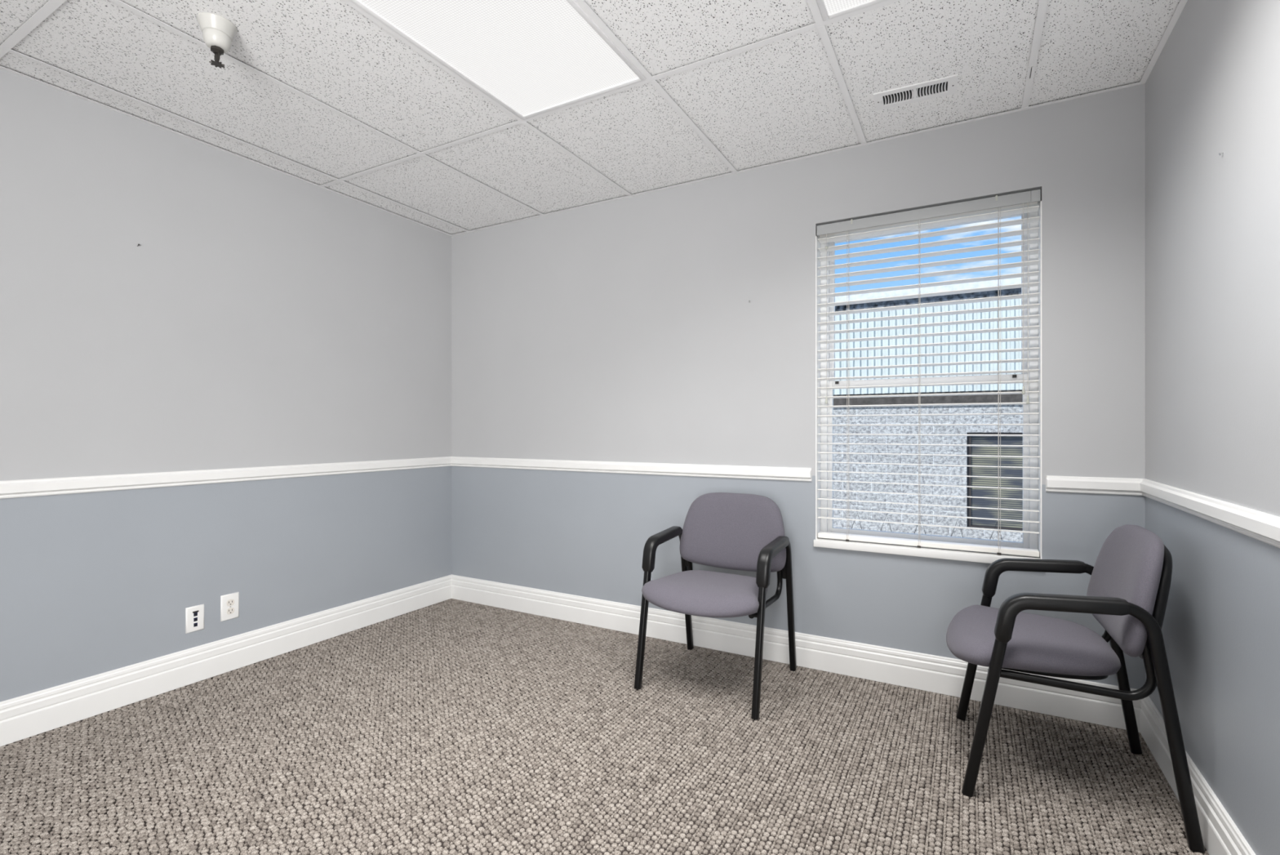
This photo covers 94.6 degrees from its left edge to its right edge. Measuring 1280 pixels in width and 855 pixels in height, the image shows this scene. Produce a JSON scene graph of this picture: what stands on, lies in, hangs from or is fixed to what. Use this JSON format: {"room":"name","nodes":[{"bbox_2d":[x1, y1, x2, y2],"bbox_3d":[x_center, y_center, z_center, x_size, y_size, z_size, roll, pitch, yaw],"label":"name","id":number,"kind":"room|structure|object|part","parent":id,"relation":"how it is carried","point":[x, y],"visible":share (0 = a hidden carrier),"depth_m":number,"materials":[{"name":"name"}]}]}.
{"room":"office room","nodes":[
{"label":"office room","id":0,"kind":"room"},
{"bbox_2d":[0,68,451,745],"bbox_3d":[-2.454,-0.128,1.920,0.120,2.634,4.700,0,0,29],"label":"wall","id":1,"kind":"structure","parent":0,"point":[259,316],"depth_m":2.62,"materials":[{"name":"paint"}]},
{"bbox_2d":[185,604,204,633],"bbox_3d":[-1.984,0.849,2.633,0.008,0.113,0.072,0,0,29],"label":"outlet","id":2,"kind":"object","parent":1,"relation":"attached to","point":[194,615],"visible":1,"depth_m":2.63,"materials":[{"name":"white plastic"}]},
{"bbox_2d":[0,574,451,746],"bbox_3d":[-2.389,1.052,1.895,0.018,0.153,4.680,0,0,29],"label":"baseboard","id":3,"kind":"structure","parent":1,"relation":"attached to","point":[25,716],"depth_m":2.61,"materials":[{"name":"white paint"}]},
{"bbox_2d":[0,456,451,498],"bbox_3d":[-2.389,0.219,1.895,0.018,0.064,4.680,0,0,29],"label":"trim","id":4,"kind":"structure","parent":1,"relation":"attached to","point":[68,485],"depth_m":2.61,"materials":[{"name":"white paint"}]},
{"bbox_2d":[220,591,239,621],"bbox_3d":[-1.915,0.833,2.758,0.007,0.119,0.078,0,0,29],"label":"power outlet","id":5,"kind":"object","parent":1,"relation":"attached to","point":[229,603],"visible":1,"depth_m":2.75,"materials":[{"name":"white plastic"}]},
{"bbox_2d":[226,607,234,614],"bbox_3d":[-1.913,0.853,2.757,0.002,0.030,0.033,0,0,29],"label":"receptacle","id":6,"kind":"object","parent":5,"relation":"attached to","point":[230,611],"depth_m":2.76,"materials":[{"name":"white plastic"}]},
{"bbox_2d":[226,599,234,605],"bbox_3d":[-1.913,0.814,2.757,0.002,0.030,0.033,0,0,29],"label":"receptacle","id":7,"kind":"object","parent":5,"relation":"attached to","point":[229,602],"depth_m":2.76,"materials":[{"name":"white plastic"}]},
{"bbox_2d":[0,0,1187,235],"bbox_3d":[-0.822,-1.390,1.035,3.833,0.211,4.980,0,0,29],"label":"ceiling","id":8,"kind":"structure","parent":0,"point":[324,94],"depth_m":2.22,"materials":[{"name":"tile"}]},
{"bbox_2d":[195,12,237,68],"bbox_3d":[-1.348,-1.225,1.882,0.107,0.130,0.107,0,0,29],"label":"sprinkler","id":9,"kind":"object","parent":8,"relation":"attached to","point":[219,33],"visible":1,"depth_m":1.86,"materials":[{"name":"white metal"}]},
{"bbox_2d":[202,28,231,53],"bbox_3d":[-1.348,-1.232,1.882,0.075,0.042,0.075,0,0,29],"label":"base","id":10,"kind":"object","parent":9,"relation":"on","point":[218,40],"depth_m":1.86,"materials":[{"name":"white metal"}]},
{"bbox_2d":[350,0,645,119],"bbox_3d":[-0.523,-1.323,1.789,0.585,0.084,1.194,0,0,29],"label":"ceiling light","id":11,"kind":"object","parent":8,"relation":"attached to","point":[532,58],"visible":0.96,"depth_m":1.99,"materials":[{"name":"white paint"}]},
{"bbox_2d":[816,0,887,21],"bbox_3d":[0.543,-1.323,1.196,0.585,0.084,1.194,0,0,29],"label":"ceiling light","id":12,"kind":"object","parent":8,"relation":"attached to","point":[828,9],"visible":1,"depth_m":1.79,"materials":[{"name":"white paint"}]},
{"bbox_2d":[823,0,870,13],"bbox_3d":[0.543,-1.287,1.196,0.555,0.002,1.164,0,0,29],"label":"diffuser","id":13,"kind":"object","parent":12,"relation":"attached to","point":[830,6],"depth_m":1.79,"materials":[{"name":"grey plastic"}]},
{"bbox_2d":[873,74,958,111],"bbox_3d":[1.056,-1.285,2.269,0.288,0.011,0.128,0,0,26],"label":"ceiling vent","id":14,"kind":"object","parent":8,"relation":"in","point":[945,86],"visible":1,"depth_m":2.27,"materials":[{"name":"white metal"}]},
{"bbox_2d":[0,598,1208,854],"bbox_3d":[-0.822,1.159,1.035,3.833,0.060,4.980,0,0,29],"label":"floor","id":15,"kind":"structure","parent":0,"point":[451,726],"depth_m":2.01,"materials":[{"name":"carpet"}]},
{"bbox_2d":[634,492,796,719],"bbox_3d":[0.344,0.723,2.648,0.582,0.817,0.608,0,0,30],"label":"chair","id":16,"kind":"object","parent":15,"relation":"on","point":[740,531],"visible":1,"depth_m":2.69,"materials":[{"name":"grey fabric"}]},
{"bbox_3d":[0.053,0.811,2.673,0.027,0.640,0.283,0,0,30],"label":"leg","id":17,"kind":"part","parent":16,"relation":"part of","materials":[{"name":"black metal"}]},
{"bbox_3d":[0.105,0.561,2.764,0.052,0.165,0.320,0,0,30],"label":"armrest","id":18,"kind":"part","parent":16,"relation":"part of","materials":[{"name":"black plastic"}]},
{"bbox_3d":[0.195,0.807,2.918,0.027,0.646,0.288,0,0,30],"label":"leg","id":19,"kind":"part","parent":16,"relation":"part of","materials":[{"name":"black metal"}]},
{"bbox_3d":[0.156,0.670,2.774,0.022,0.206,0.404,0,0,30],"label":"seat rail","id":20,"kind":"part","parent":16,"relation":"part of","materials":[{"name":"black metal"}]},
{"bbox_3d":[0.311,0.711,2.590,0.528,0.090,0.474,0,0,30],"label":"seat","id":21,"kind":"part","parent":16,"relation":"part of","materials":[{"name":"grey fabric"}]},
{"bbox_3d":[0.445,0.491,2.822,0.530,0.354,0.119,0,0,30],"label":"backrest","id":22,"kind":"part","parent":16,"relation":"part of","materials":[{"name":"grey fabric"}]},
{"bbox_3d":[0.512,0.811,2.408,0.027,0.640,0.283,0,0,30],"label":"leg","id":23,"kind":"part","parent":16,"relation":"part of","materials":[{"name":"black metal"}]},
{"bbox_3d":[0.548,0.670,2.547,0.022,0.206,0.404,0,0,30],"label":"seat rail","id":24,"kind":"part","parent":16,"relation":"part of","materials":[{"name":"black metal"}]},
{"bbox_3d":[0.565,0.561,2.499,0.052,0.165,0.320,0,0,30],"label":"armrest","id":25,"kind":"part","parent":16,"relation":"part of","materials":[{"name":"black plastic"}]},
{"bbox_3d":[0.654,0.807,2.654,0.027,0.646,0.288,0,0,30],"label":"leg","id":26,"kind":"part","parent":16,"relation":"part of","materials":[{"name":"black metal"}]},
{"bbox_2d":[946,524,1204,852],"bbox_3d":[1.354,0.723,1.949,0.608,0.817,0.582,0,0,27],"label":"chair","id":27,"kind":"object","parent":15,"relation":"on","point":[1128,589],"visible":1,"depth_m":1.78,"materials":[{"name":"grey fabric"}]},
{"bbox_3d":[1.362,0.811,2.242,0.283,0.640,0.027,0,0,27],"label":"leg","id":28,"kind":"part","parent":27,"relation":"part of","materials":[{"name":"black metal"}]},
{"bbox_3d":[1.124,0.811,1.768,0.283,0.640,0.027,0,0,27],"label":"leg","id":29,"kind":"part","parent":27,"relation":"part of","materials":[{"name":"black metal"}]},
{"bbox_3d":[1.294,0.711,1.979,0.474,0.090,0.528,0,0,27],"label":"seat","id":30,"kind":"part","parent":27,"relation":"part of","materials":[{"name":"grey fabric"}]},
{"bbox_3d":[1.456,0.561,2.195,0.320,0.165,0.052,0,0,27],"label":"armrest","id":31,"kind":"part","parent":27,"relation":"part of","materials":[{"name":"black plastic"}]},
{"bbox_3d":[1.218,0.561,1.721,0.320,0.165,0.052,0,0,27],"label":"armrest","id":32,"kind":"part","parent":27,"relation":"part of","materials":[{"name":"black plastic"}]},
{"bbox_3d":[1.266,0.670,1.740,0.404,0.206,0.022,0,0,27],"label":"seat rail","id":33,"kind":"part","parent":27,"relation":"part of","materials":[{"name":"black metal"}]},
{"bbox_3d":[1.468,0.670,2.145,0.404,0.206,0.022,0,0,27],"label":"seat rail","id":34,"kind":"part","parent":27,"relation":"part of","materials":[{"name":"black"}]},
{"bbox_3d":[1.615,0.807,2.115,0.288,0.646,0.027,0,0,27],"label":"leg","id":35,"kind":"part","parent":27,"relation":"part of","materials":[{"name":"black metal"}]},
{"bbox_3d":[1.533,0.491,1.859,0.119,0.354,0.530,0,0,27],"label":"backrest","id":36,"kind":"part","parent":27,"relation":"part of","materials":[{"name":"grey fabric"}]},
{"bbox_3d":[1.378,0.807,1.641,0.288,0.646,0.027,0,0,27],"label":"leg","id":37,"kind":"part","parent":27,"relation":"part of","materials":[{"name":"black metal"}]},
{"bbox_2d":[451,68,1145,688],"bbox_3d":[0.349,-0.128,3.141,3.833,2.634,0.160,0,0,29],"label":"wall","id":38,"kind":"structure","parent":0,"point":[628,329],"depth_m":2.93,"materials":[{"name":"paint"}]},
{"bbox_2d":[451,456,812,481],"bbox_3d":[-0.228,0.219,3.360,2.372,0.064,0.018,0,0,29],"label":"trim","id":39,"kind":"structure","parent":38,"relation":"attached to","point":[791,473],"depth_m":3.21,"materials":[{"name":"white paint"}]},
{"bbox_2d":[451,574,1142,732],"bbox_3d":[0.306,1.052,3.063,3.593,0.153,0.018,0,0,29],"label":"baseboard","id":40,"kind":"structure","parent":38,"relation":"attached to","point":[913,669],"depth_m":2.76,"materials":[{"name":"white paint"}]},
{"bbox_2d":[813,200,1041,563],"bbox_3d":[1.249,-0.205,2.628,0.898,1.520,0.178,0,0,29],"label":"window","id":41,"kind":"structure","parent":38,"relation":"in","point":[1030,540],"depth_m":2.58,"materials":[{"name":"white plastic"}]},
{"bbox_2d":[851,512,1002,540],"bbox_3d":[1.333,0.487,2.803,0.800,0.122,0.217,0,0,29],"label":"guard","id":42,"kind":"object","parent":41,"relation":"attached to","point":[857,513],"visible":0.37,"depth_m":2.89,"materials":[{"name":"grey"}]},
{"bbox_3d":[1.237,0.538,2.606,0.898,0.032,0.128,0,0,29],"label":"sill","id":43,"kind":"part","parent":41,"relation":"part of","materials":[{"name":"white paint"}]},
{"bbox_3d":[1.271,0.140,2.669,0.815,0.738,0.024,0,0,29],"label":"sash","id":44,"kind":"part","parent":41,"relation":"part of","materials":[{"name":"white plastic"}]},
{"bbox_3d":[1.284,-0.562,2.692,0.815,0.737,0.024,0,0,29],"label":"sash","id":45,"kind":"part","parent":41,"relation":"part of","materials":[{"name":"clear glass"}]},
{"bbox_2d":[817,189,1040,556],"bbox_3d":[1.230,-0.221,2.594,0.877,1.482,0.070,0,0,29],"label":"window blind","id":46,"kind":"object","parent":41,"relation":"attached to","point":[1030,198],"visible":1,"depth_m":2.57,"materials":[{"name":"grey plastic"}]},
{"bbox_3d":[0.872,-0.525,2.761,0.002,0.771,0.001,0,0,29],"label":"lift cord","id":47,"kind":"part","parent":46,"relation":"part of","materials":[{"name":"white fabric"}]},
{"bbox_3d":[0.972,-0.200,2.745,0.008,1.426,0.057,0,0,29],"label":"ladder cord","id":48,"kind":"part","parent":46,"relation":"part of","materials":[{"name":"white fabric"}]},
{"bbox_3d":[1.233,-0.200,2.600,0.008,1.426,0.057,0,0,29],"label":"ladder cord","id":49,"kind":"part","parent":46,"relation":"part of","materials":[{"name":"white fabric"}]},
{"bbox_3d":[1.233,0.505,2.600,0.871,0.022,0.052,0,0,29],"label":"rail","id":50,"kind":"part","parent":46,"relation":"part of","materials":[{"name":"white plastic"}]},
{"bbox_3d":[1.494,-0.200,2.454,0.008,1.426,0.057,0,0,29],"label":"ladder cord","id":51,"kind":"part","parent":46,"relation":"part of","materials":[{"name":"white fabric"}]},
{"bbox_3d":[1.549,-0.536,2.385,0.002,0.749,0.001,0,0,29],"label":"lift cord","id":52,"kind":"part","parent":46,"relation":"part of","materials":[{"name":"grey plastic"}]},
{"bbox_2d":[1045,475,1143,495],"bbox_3d":[1.742,0.219,2.264,0.307,0.064,0.018,0,0,29],"label":"trim","id":53,"kind":"structure","parent":38,"relation":"attached to","point":[1095,485],"depth_m":2.26,"materials":[{"name":"white paint"}]},
{"bbox_2d":[1145,0,1279,854],"bbox_3d":[0.790,-0.128,0.115,0.120,2.634,4.700,0,0,29],"label":"wall","id":54,"kind":"structure","parent":0,"point":[1212,220],"depth_m":1.54,"materials":[{"name":"paint"}]},
{"bbox_2d":[1140,696,1255,854],"bbox_3d":[0.735,1.052,0.157,0.018,0.153,4.680,0,0,29],"label":"baseboard","id":55,"kind":"structure","parent":54,"relation":"attached to","point":[1220,835],"depth_m":1.62,"materials":[{"name":"white paint"}]},
{"bbox_2d":[1139,478,1279,547],"bbox_3d":[0.735,0.219,0.157,0.018,0.064,4.680,0,0,29],"label":"trim","id":56,"kind":"structure","parent":54,"relation":"attached to","point":[1263,526],"depth_m":1.50,"materials":[{"name":"white paint"}]},
{"label":"outside","id":57,"kind":"structure","parent":0,"visible":0},
{"bbox_3d":[6.263,2.378,11.294,26.000,0.100,19.840,0,0,29],"label":"ground","id":58,"kind":"structure","parent":57,"visible":0},
{"bbox_2d":[833,276,1022,542],"bbox_3d":[4.904,0.178,7.793,13.029,4.300,0.480,0,0,29],"label":"building","id":59,"kind":"structure","parent":58,"relation":"on","point":[1015,397],"depth_m":8.10,"materials":[{"name":"grey"}]},
{"bbox_3d":[5.078,0.704,7.622,1.400,1.200,0.010,0,0,29],"label":"pane","id":60,"kind":"part","parent":59,"relation":"part of","materials":[{"name":"grey glass"}]}
]}

